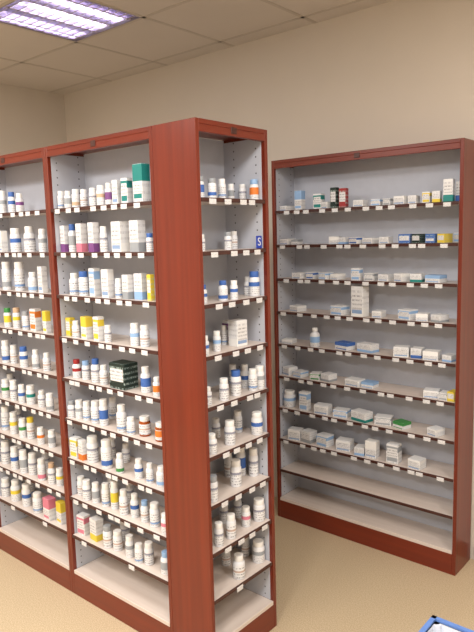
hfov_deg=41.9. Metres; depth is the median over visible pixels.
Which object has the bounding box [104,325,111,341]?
pill bottle
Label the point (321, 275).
carton
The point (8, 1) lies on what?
grid
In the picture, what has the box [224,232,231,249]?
pill bottle
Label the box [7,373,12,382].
pill bottle
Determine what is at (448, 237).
carton
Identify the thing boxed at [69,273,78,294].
pill bottle
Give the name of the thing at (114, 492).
pill bottle
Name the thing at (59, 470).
pill bottle
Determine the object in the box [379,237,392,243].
carton
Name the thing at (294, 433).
carton
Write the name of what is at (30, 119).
wall
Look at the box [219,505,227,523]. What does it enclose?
pill bottle
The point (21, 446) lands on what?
pill bottle
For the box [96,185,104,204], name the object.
pill bottle
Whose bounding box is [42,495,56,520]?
carton
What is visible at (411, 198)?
carton
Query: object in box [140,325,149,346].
pill bottle
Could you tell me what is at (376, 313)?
carton
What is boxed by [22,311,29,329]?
pill bottle
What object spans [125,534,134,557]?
pill bottle
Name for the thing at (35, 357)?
pill bottle
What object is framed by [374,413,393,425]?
carton
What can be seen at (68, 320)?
carton
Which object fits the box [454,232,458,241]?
carton
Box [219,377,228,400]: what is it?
pill bottle
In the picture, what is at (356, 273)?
carton
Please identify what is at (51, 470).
pill bottle
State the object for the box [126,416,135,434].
pill bottle
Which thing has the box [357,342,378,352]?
carton
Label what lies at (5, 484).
pill bottle
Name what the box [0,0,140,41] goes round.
ceiling light
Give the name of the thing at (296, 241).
carton
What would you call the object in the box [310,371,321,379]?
carton
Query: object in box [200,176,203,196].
pill bottle
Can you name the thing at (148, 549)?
pill bottle
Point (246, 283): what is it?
pill bottle
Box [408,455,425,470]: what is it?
carton
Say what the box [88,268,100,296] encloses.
carton
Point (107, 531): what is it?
pill bottle
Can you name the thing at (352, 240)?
carton
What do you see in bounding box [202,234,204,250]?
pill bottle
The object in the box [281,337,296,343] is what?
carton
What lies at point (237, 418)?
pill bottle
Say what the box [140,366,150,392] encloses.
pill bottle
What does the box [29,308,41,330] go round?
carton
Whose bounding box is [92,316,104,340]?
carton
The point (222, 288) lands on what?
pill bottle
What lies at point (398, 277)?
carton
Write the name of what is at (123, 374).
carton
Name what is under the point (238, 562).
pill bottle
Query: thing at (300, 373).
carton
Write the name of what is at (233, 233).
pill bottle
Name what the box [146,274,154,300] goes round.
carton
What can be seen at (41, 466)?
pill bottle
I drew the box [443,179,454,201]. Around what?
carton
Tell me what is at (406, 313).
carton
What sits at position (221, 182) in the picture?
pill bottle
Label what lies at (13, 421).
pill bottle
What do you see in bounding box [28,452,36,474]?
pill bottle
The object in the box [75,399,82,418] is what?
pill bottle
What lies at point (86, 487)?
pill bottle
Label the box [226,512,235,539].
pill bottle
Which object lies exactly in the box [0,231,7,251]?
carton
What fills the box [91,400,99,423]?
pill bottle
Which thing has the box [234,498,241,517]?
pill bottle
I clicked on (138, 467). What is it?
pill bottle
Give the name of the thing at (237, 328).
carton
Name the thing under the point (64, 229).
carton
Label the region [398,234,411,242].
carton
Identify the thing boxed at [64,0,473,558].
wall
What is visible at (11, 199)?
pill bottle
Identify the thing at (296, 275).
carton
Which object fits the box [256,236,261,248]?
sign
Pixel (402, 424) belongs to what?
carton
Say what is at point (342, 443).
carton
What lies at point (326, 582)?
floor
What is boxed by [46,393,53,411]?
pill bottle
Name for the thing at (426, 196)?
carton
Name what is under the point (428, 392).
carton
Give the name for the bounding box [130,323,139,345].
pill bottle
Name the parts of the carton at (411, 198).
printed panel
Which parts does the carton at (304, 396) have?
printed panel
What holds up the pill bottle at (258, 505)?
on the shelving unit at (206, 596)
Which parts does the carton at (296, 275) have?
printed panel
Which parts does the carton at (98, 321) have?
printed panel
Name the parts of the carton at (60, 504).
printed panel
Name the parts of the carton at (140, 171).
printed panel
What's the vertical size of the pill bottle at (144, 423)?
0.082 m
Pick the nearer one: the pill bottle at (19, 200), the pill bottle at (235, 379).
the pill bottle at (235, 379)
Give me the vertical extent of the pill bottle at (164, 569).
0.096 m
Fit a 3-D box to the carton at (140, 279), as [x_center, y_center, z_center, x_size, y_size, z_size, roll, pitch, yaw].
[-0.387,-0.120,2.490,0.043,0.104,0.034,4,9,35]
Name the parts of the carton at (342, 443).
printed panel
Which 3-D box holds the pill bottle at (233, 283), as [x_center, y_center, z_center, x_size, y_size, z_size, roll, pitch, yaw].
[-0.012,-0.101,2.386,0.031,0.074,0.031,5,10,42]
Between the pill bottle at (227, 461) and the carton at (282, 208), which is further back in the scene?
the carton at (282, 208)
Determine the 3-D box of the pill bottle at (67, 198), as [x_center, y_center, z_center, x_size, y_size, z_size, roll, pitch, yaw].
[-0.737,-0.507,2.699,0.033,0.073,0.033,-8,10,-41]
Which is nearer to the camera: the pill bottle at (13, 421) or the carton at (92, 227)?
the carton at (92, 227)
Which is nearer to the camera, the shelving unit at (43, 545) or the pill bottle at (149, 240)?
the pill bottle at (149, 240)
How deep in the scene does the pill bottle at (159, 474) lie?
2.52 m
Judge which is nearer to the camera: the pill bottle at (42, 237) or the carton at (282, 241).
the pill bottle at (42, 237)
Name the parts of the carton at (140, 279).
printed panel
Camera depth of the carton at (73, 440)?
2.88 m
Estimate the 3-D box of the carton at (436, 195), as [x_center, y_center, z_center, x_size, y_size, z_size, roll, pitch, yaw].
[0.943,-0.562,2.918,0.037,0.052,0.029,4,9,37]
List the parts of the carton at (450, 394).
printed panel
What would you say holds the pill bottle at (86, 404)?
on the shelving unit at (139, 596)
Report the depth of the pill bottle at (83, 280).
2.69 m
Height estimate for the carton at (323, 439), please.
0.066 m
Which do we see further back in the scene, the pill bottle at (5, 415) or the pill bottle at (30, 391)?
the pill bottle at (5, 415)
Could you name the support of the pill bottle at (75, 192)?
on the shelving unit at (139, 596)
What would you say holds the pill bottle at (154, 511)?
on the shelving unit at (139, 596)
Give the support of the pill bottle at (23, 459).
on the shelving unit at (43, 545)
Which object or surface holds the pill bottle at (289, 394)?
on the shelving unit at (438, 495)
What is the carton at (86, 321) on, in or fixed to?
on the shelving unit at (139, 596)
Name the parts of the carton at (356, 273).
printed panel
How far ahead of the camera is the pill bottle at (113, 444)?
2.87 m
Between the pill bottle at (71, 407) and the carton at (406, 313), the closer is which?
the pill bottle at (71, 407)
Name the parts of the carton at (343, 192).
printed panel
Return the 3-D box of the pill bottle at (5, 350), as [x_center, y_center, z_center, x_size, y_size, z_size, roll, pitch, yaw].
[-1.206,0.184,3.227,0.040,0.116,0.040,1,8,17]
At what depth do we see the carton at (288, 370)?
3.62 m
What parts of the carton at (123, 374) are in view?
printed panel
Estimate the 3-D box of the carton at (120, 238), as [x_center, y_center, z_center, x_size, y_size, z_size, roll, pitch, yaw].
[-0.475,-0.324,2.526,0.063,0.123,0.049,6,10,44]
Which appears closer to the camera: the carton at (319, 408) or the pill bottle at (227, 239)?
the pill bottle at (227, 239)
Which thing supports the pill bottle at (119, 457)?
on the shelving unit at (139, 596)
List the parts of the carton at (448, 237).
printed panel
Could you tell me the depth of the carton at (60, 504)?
3.05 m
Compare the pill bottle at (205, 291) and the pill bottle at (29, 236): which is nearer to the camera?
the pill bottle at (205, 291)
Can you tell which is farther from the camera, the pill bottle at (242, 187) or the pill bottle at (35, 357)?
the pill bottle at (35, 357)
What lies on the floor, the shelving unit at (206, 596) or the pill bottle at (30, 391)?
the shelving unit at (206, 596)
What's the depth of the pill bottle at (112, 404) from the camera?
2.82 m
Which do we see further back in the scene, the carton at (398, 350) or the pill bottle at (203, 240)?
the carton at (398, 350)
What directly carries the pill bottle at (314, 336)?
on the shelving unit at (438, 495)
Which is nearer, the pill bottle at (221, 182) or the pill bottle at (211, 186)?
the pill bottle at (211, 186)
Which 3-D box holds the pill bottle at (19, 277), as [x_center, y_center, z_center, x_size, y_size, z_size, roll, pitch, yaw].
[-1.077,-0.196,3.063,0.048,0.142,0.048,5,10,39]
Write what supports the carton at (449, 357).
on the shelving unit at (438, 495)
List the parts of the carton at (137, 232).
printed panel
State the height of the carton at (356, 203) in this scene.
0.034 m
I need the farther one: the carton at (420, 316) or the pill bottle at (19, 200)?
the carton at (420, 316)
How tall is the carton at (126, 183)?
0.100 m
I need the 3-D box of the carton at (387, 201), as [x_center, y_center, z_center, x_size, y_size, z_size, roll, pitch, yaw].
[0.766,-0.572,3.101,0.065,0.033,0.042,-8,10,-42]
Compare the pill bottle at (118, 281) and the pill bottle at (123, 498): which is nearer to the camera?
the pill bottle at (118, 281)
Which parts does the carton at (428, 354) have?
printed panel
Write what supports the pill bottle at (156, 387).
on the shelving unit at (139, 596)
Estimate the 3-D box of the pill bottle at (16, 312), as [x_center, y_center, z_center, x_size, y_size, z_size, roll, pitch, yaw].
[-1.109,0.010,3.115,0.038,0.104,0.038,-5,8,-25]
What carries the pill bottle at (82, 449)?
on the shelving unit at (139, 596)
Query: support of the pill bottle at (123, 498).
on the shelving unit at (139, 596)
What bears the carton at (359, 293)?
on the shelving unit at (438, 495)
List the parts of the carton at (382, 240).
printed panel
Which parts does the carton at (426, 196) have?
printed panel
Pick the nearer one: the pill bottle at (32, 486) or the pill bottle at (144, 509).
the pill bottle at (144, 509)
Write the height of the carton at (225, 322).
0.093 m
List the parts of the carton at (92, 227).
printed panel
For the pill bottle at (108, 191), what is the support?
on the shelving unit at (139, 596)
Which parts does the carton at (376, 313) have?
printed panel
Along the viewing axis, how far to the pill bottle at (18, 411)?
3.39 m
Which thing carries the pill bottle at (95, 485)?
on the shelving unit at (139, 596)
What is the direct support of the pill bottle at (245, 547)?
on the shelving unit at (206, 596)
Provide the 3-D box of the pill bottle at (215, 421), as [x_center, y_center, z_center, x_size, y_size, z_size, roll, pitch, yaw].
[-0.086,0.457,2.534,0.035,0.079,0.035,1,8,21]
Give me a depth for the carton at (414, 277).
3.03 m
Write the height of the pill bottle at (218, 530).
0.094 m
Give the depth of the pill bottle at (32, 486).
3.39 m
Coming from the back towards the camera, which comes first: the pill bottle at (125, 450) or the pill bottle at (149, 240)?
the pill bottle at (125, 450)
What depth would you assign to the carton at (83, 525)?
2.93 m
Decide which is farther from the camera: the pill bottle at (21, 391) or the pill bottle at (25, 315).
the pill bottle at (21, 391)
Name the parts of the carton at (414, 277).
printed panel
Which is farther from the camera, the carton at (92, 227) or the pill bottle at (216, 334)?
the carton at (92, 227)
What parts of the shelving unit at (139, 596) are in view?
panel, number plate, panel, header rail, edge rail, edge rail, edge rail, shelf, edge rail, shelf, shelf, edge rail, shelf, edge rail, shelf, edge rail, shelf, edge rail, shelf, edge rail, shelf, kick plate, panel, panel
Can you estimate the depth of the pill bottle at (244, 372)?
2.55 m
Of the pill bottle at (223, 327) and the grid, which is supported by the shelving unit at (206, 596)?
the pill bottle at (223, 327)
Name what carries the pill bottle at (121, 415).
on the shelving unit at (139, 596)
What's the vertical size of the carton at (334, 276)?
0.031 m
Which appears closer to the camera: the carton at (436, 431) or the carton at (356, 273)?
the carton at (436, 431)
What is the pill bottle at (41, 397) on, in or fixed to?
on the shelving unit at (43, 545)
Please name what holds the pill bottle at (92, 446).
on the shelving unit at (139, 596)
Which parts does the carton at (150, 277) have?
printed panel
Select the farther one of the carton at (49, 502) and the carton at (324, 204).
the carton at (324, 204)
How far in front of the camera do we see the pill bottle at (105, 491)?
2.79 m
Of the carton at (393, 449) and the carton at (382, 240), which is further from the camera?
the carton at (393, 449)
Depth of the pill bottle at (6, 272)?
3.12 m
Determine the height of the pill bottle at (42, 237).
0.108 m
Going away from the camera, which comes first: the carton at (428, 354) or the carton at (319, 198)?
the carton at (428, 354)
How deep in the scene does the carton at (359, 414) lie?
3.32 m
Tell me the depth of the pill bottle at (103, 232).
2.55 m
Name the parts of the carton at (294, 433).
printed panel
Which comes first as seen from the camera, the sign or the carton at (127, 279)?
the sign
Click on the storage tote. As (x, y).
(434, 624)
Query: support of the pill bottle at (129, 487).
on the shelving unit at (139, 596)
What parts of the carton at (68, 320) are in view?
printed panel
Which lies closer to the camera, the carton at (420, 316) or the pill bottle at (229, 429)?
the pill bottle at (229, 429)
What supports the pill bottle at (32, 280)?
on the shelving unit at (43, 545)
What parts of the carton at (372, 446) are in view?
printed panel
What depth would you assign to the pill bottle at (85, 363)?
2.78 m
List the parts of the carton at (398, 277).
printed panel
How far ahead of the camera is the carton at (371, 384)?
3.28 m
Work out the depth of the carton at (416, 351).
3.08 m
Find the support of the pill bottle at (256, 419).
on the shelving unit at (206, 596)
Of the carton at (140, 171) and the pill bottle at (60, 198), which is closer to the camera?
the carton at (140, 171)
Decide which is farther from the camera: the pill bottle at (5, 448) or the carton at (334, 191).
the pill bottle at (5, 448)
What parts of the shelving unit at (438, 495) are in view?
panel, edge rail, edge rail, kick plate, edge rail, edge rail, edge rail, edge rail, shelf, edge rail, edge rail, edge rail, header rail, panel, shelf, shelf, shelf, shelf, shelf, shelf, shelf, panel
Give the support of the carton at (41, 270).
on the shelving unit at (43, 545)
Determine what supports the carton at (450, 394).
on the shelving unit at (438, 495)
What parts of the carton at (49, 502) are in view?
printed panel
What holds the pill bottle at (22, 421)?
on the shelving unit at (43, 545)
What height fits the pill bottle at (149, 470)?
0.083 m
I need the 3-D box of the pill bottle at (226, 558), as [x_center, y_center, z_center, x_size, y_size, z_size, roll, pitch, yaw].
[-0.047,1.019,2.635,0.039,0.081,0.039,-2,8,-4]
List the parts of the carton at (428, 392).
printed panel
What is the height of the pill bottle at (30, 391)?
0.096 m
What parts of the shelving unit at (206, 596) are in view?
panel, panel, shelf, panel, shelf, header rail, shelf, edge rail, number plate, edge rail, edge rail, shelf, shelf, edge rail, shelf, edge rail, shelf, edge rail, shelf, edge rail, shelf, edge rail, edge rail, panel, kick plate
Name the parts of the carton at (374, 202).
printed panel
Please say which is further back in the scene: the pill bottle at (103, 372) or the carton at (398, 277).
the carton at (398, 277)
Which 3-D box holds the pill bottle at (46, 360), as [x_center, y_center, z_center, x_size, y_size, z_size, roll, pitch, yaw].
[-0.920,0.221,2.994,0.037,0.088,0.037,-7,9,-37]
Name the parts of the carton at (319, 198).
printed panel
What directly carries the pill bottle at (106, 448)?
on the shelving unit at (139, 596)
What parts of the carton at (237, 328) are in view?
printed panel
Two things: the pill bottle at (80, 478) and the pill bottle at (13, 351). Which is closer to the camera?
the pill bottle at (80, 478)
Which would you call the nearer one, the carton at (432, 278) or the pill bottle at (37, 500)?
the carton at (432, 278)
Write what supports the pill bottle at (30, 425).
on the shelving unit at (43, 545)
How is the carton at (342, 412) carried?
on the shelving unit at (438, 495)
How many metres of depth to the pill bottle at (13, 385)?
3.19 m
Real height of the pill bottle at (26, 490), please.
0.117 m
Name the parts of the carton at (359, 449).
printed panel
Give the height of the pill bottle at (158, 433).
0.076 m
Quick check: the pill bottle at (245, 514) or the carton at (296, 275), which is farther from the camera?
the carton at (296, 275)
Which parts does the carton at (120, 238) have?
printed panel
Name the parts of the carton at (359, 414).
printed panel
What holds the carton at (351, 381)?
on the shelving unit at (438, 495)
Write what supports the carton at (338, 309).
on the shelving unit at (438, 495)
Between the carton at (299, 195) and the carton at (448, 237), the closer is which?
the carton at (448, 237)
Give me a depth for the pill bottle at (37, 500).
3.17 m
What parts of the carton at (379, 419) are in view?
printed panel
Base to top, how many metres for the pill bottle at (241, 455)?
0.130 m
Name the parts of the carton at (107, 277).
printed panel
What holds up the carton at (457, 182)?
on the shelving unit at (438, 495)
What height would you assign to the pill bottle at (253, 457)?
0.119 m
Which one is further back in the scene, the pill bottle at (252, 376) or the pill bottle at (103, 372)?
the pill bottle at (103, 372)
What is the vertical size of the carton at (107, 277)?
0.119 m
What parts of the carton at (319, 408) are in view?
printed panel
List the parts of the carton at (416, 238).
printed panel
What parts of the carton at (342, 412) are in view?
printed panel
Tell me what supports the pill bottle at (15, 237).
on the shelving unit at (43, 545)
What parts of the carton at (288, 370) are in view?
printed panel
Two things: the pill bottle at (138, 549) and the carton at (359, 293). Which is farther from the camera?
the carton at (359, 293)
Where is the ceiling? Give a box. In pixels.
[0,0,393,94]
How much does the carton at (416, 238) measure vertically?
0.044 m
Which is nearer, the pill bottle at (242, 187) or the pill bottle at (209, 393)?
the pill bottle at (209, 393)
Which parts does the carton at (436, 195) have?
printed panel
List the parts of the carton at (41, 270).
printed panel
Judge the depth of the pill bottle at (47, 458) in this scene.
3.25 m
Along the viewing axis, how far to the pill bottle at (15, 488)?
3.33 m
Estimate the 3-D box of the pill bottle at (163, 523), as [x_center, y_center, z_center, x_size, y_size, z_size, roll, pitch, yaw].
[-0.291,0.846,2.529,0.040,0.083,0.040,-4,8,-18]
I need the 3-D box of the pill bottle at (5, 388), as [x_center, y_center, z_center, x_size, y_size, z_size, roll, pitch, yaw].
[-1.222,0.380,3.271,0.043,0.097,0.043,-8,10,-42]
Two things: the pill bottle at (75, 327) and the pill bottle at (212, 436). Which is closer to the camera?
the pill bottle at (212, 436)
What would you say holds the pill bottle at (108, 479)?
on the shelving unit at (139, 596)
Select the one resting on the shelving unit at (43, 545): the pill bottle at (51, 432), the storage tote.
the pill bottle at (51, 432)
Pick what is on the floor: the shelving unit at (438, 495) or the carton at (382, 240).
the shelving unit at (438, 495)
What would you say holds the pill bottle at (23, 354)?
on the shelving unit at (43, 545)
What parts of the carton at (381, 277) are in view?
printed panel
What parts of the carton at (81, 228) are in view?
printed panel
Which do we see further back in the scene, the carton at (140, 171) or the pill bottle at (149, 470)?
the pill bottle at (149, 470)
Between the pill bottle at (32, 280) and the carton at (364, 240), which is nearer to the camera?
the pill bottle at (32, 280)
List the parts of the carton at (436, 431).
printed panel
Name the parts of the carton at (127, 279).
printed panel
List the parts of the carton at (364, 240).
printed panel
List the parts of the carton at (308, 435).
printed panel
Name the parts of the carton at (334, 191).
printed panel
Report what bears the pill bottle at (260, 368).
on the shelving unit at (206, 596)
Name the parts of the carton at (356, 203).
printed panel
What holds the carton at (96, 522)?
on the shelving unit at (139, 596)
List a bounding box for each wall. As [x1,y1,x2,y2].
[0,83,66,166]
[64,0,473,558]
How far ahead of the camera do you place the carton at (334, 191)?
3.27 m
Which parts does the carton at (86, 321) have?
printed panel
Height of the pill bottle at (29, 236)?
0.122 m
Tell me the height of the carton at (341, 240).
0.035 m
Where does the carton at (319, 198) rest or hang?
on the shelving unit at (438, 495)
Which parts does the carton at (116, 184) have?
printed panel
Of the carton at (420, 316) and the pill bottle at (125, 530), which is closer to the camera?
the pill bottle at (125, 530)
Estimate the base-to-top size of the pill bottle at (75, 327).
0.076 m
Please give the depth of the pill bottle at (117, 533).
2.77 m
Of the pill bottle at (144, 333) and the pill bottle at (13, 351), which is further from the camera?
the pill bottle at (13, 351)
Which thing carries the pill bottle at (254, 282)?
on the shelving unit at (206, 596)
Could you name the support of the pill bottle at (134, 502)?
on the shelving unit at (139, 596)
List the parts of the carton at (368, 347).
printed panel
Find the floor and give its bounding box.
[0,496,473,631]
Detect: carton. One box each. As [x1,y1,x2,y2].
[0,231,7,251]
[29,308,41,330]
[37,266,47,292]
[42,310,51,332]
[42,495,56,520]
[56,499,65,524]
[59,225,68,251]
[65,317,74,335]
[69,435,81,458]
[75,223,87,251]
[76,512,89,535]
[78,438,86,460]
[80,316,92,338]
[87,222,99,251]
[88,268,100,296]
[89,515,102,541]
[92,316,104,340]
[101,269,114,297]
[109,359,138,390]
[111,180,121,203]
[111,221,129,251]
[120,178,132,202]
[122,274,133,298]
[129,220,145,251]
[132,163,150,201]
[133,273,146,299]
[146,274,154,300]
[222,320,228,343]
[228,319,247,346]
[280,206,294,210]
[280,239,293,244]
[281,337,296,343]
[283,365,297,375]
[288,426,303,440]
[290,304,305,311]
[291,239,302,244]
[292,272,305,278]
[293,369,308,377]
[294,190,304,209]
[299,390,310,411]
[301,428,316,443]
[306,272,318,278]
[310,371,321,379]
[313,193,324,208]
[314,402,331,414]
[316,432,333,447]
[318,272,333,279]
[321,372,336,381]
[322,202,329,207]
[329,236,340,243]
[330,187,338,207]
[330,273,345,279]
[330,304,349,315]
[333,407,350,417]
[335,340,354,350]
[336,436,353,451]
[338,237,348,243]
[339,188,348,206]
[345,376,364,386]
[349,237,364,243]
[351,268,362,280]
[351,285,368,316]
[351,408,372,422]
[353,200,368,206]
[354,443,364,455]
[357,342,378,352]
[361,379,378,388]
[362,238,378,243]
[364,273,377,280]
[365,438,379,458]
[371,199,382,205]
[372,310,385,317]
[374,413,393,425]
[378,274,393,280]
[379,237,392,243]
[383,198,392,204]
[386,441,401,463]
[393,196,407,203]
[393,345,410,356]
[393,419,410,429]
[394,273,409,281]
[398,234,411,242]
[398,308,417,319]
[408,195,419,203]
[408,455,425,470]
[410,273,425,281]
[410,346,424,358]
[412,234,424,242]
[416,312,429,320]
[422,192,431,202]
[423,349,440,360]
[423,387,440,398]
[425,234,436,242]
[425,274,446,282]
[427,425,444,436]
[431,313,448,322]
[432,191,441,201]
[437,233,452,242]
[439,390,447,400]
[442,353,455,361]
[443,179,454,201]
[447,389,454,401]
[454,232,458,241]
[455,181,459,200]
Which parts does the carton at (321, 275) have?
printed panel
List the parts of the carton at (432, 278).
printed panel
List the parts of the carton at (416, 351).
printed panel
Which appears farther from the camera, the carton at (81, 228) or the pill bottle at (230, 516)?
the carton at (81, 228)
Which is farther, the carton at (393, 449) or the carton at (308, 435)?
the carton at (308, 435)
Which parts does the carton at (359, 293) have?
printed panel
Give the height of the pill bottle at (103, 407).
0.117 m
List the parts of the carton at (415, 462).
printed panel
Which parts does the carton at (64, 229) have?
printed panel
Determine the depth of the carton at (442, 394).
3.00 m
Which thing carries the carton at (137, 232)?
on the shelving unit at (139, 596)
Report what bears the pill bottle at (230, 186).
on the shelving unit at (206, 596)
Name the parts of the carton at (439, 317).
printed panel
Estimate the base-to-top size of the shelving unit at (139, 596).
2.100 m
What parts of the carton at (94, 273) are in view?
printed panel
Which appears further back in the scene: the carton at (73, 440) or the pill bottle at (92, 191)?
the carton at (73, 440)
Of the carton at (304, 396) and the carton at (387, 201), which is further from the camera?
the carton at (304, 396)
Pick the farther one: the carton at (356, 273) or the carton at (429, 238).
the carton at (356, 273)
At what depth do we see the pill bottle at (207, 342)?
2.27 m
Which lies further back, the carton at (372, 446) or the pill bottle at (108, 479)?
the carton at (372, 446)
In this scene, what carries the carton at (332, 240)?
on the shelving unit at (438, 495)
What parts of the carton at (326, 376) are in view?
printed panel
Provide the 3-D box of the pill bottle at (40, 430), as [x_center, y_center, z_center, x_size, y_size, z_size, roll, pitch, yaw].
[-0.979,0.597,3.091,0.037,0.085,0.037,2,8,26]
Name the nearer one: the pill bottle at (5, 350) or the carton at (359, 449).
the pill bottle at (5, 350)
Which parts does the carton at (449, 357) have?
printed panel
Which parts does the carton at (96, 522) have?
printed panel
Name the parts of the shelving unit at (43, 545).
panel, header rail, panel, edge rail, shelf, edge rail, shelf, edge rail, shelf, edge rail, shelf, edge rail, shelf, edge rail, shelf, edge rail, shelf, edge rail, shelf, edge rail, panel, kick plate, panel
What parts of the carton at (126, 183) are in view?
printed panel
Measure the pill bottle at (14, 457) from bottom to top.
0.122 m
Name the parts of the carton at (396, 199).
printed panel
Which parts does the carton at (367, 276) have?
printed panel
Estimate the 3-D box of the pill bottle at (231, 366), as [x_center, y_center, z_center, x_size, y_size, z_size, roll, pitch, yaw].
[-0.017,0.248,2.595,0.034,0.092,0.034,4,9,35]
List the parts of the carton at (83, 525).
printed panel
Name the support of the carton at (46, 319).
on the shelving unit at (43, 545)
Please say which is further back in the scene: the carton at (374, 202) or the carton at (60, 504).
the carton at (374, 202)
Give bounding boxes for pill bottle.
[0,191,6,212]
[1,262,11,289]
[1,340,9,362]
[1,378,9,397]
[1,405,9,430]
[1,440,10,463]
[1,477,10,496]
[4,308,11,326]
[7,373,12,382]
[8,192,15,211]
[9,379,17,400]
[9,411,17,433]
[10,228,21,251]
[10,345,17,363]
[10,446,18,469]
[10,479,20,501]
[12,307,20,328]
[14,262,24,290]
[14,406,20,423]
[15,442,23,455]
[16,193,23,211]
[18,384,25,403]
[18,417,26,437]
[19,346,28,367]
[19,449,28,473]
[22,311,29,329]
[22,483,31,506]
[23,226,35,251]
[25,480,34,495]
[26,384,35,404]
[26,416,34,438]
[28,272,37,291]
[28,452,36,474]
[32,349,39,368]
[32,491,42,513]
[37,426,44,444]
[37,457,46,480]
[38,229,47,251]
[38,390,45,407]
[41,452,49,469]
[43,352,50,370]
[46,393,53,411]
[47,462,55,484]
[48,429,55,447]
[56,467,63,485]
[57,191,64,207]
[64,191,71,207]
[68,224,76,251]
[68,400,75,417]
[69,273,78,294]
[72,189,79,206]
[72,320,79,337]
[72,359,81,377]
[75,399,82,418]
[77,475,84,495]
[78,271,88,295]
[80,189,87,205]
[82,360,89,379]
[82,478,91,500]
[83,400,90,420]
[86,435,98,462]
[89,188,96,205]
[91,358,99,382]
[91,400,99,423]
[92,481,99,503]
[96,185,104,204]
[99,364,108,384]
[99,398,108,425]
[100,226,107,251]
[101,438,112,468]
[101,482,109,506]
[103,523,112,548]
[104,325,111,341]
[105,183,111,204]
[107,477,111,496]
[108,397,116,418]
[108,436,115,457]
[110,480,118,509]
[113,529,122,550]
[115,278,122,298]
[116,404,126,432]
[116,452,123,473]
[119,488,128,514]
[120,521,129,540]
[122,443,129,462]
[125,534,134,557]
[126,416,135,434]
[126,483,133,503]
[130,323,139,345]
[130,492,139,517]
[134,458,143,478]
[134,542,143,563]
[139,415,150,436]
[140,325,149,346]
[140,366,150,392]
[140,499,148,522]
[144,540,153,565]
[146,233,153,251]
[146,462,153,483]
[149,501,159,527]
[153,376,159,396]
[155,421,161,441]
[156,465,163,486]
[160,549,167,574]
[161,512,165,534]
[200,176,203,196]
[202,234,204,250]
[204,285,207,303]
[205,335,208,355]
[207,178,216,197]
[207,386,211,404]
[209,432,216,454]
[210,474,217,502]
[212,417,219,437]
[213,331,220,351]
[214,521,223,546]
[218,179,225,197]
[218,280,227,300]
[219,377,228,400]
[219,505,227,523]
[221,325,227,344]
[221,552,230,565]
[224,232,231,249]
[224,419,235,445]
[224,453,232,477]
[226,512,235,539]
[228,184,233,197]
[229,364,235,385]
[230,280,237,299]
[230,369,241,395]
[230,458,241,486]
[231,231,237,248]
[233,410,242,432]
[233,552,244,579]
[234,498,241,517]
[236,447,245,475]
[239,184,245,198]
[240,364,248,387]
[241,505,250,526]
[241,537,249,556]
[244,277,248,295]
[248,368,257,390]
[249,179,258,198]
[249,271,259,295]
[249,447,258,476]
[251,411,262,435]
[252,538,264,563]
[253,497,264,521]
[255,365,264,388]
[284,389,295,406]
[310,327,319,346]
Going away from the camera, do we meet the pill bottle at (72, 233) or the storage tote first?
the storage tote
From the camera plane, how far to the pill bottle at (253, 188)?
2.44 m
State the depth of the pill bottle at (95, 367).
2.72 m
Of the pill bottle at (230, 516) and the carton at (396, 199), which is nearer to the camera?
the pill bottle at (230, 516)
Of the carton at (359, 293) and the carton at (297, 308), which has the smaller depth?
the carton at (359, 293)
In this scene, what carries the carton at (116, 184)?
on the shelving unit at (139, 596)
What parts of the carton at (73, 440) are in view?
printed panel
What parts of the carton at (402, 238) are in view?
printed panel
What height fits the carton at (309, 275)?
0.037 m
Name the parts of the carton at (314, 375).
printed panel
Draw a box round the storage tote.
[418,615,473,631]
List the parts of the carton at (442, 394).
printed panel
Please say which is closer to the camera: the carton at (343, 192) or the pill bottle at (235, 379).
the pill bottle at (235, 379)
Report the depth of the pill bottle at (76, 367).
2.81 m
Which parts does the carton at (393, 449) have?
printed panel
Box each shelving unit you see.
[0,147,72,591]
[44,126,172,631]
[152,117,276,631]
[271,138,473,575]
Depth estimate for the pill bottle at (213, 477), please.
2.36 m
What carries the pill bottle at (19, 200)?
on the shelving unit at (43, 545)
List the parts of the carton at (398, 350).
printed panel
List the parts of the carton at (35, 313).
printed panel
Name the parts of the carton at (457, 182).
printed panel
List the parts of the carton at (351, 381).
printed panel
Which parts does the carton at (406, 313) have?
printed panel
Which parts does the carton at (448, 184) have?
printed panel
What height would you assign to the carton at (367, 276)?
0.038 m
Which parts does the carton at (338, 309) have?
printed panel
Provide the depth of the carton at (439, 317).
2.98 m
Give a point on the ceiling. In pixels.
(219, 20)
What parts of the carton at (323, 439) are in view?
printed panel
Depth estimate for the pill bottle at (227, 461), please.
2.60 m
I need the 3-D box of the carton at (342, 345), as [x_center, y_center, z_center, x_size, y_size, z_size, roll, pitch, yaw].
[0.588,0.160,3.372,0.065,0.040,0.091,-7,9,-36]
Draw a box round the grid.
[0,0,362,92]
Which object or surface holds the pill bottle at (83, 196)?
on the shelving unit at (139, 596)
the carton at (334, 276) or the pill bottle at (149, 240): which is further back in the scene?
the carton at (334, 276)
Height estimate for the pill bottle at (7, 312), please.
0.098 m
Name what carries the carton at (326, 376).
on the shelving unit at (438, 495)
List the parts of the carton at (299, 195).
printed panel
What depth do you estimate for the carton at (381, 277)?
3.15 m
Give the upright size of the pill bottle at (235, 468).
0.109 m
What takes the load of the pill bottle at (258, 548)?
on the shelving unit at (206, 596)
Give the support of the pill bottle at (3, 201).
on the shelving unit at (43, 545)

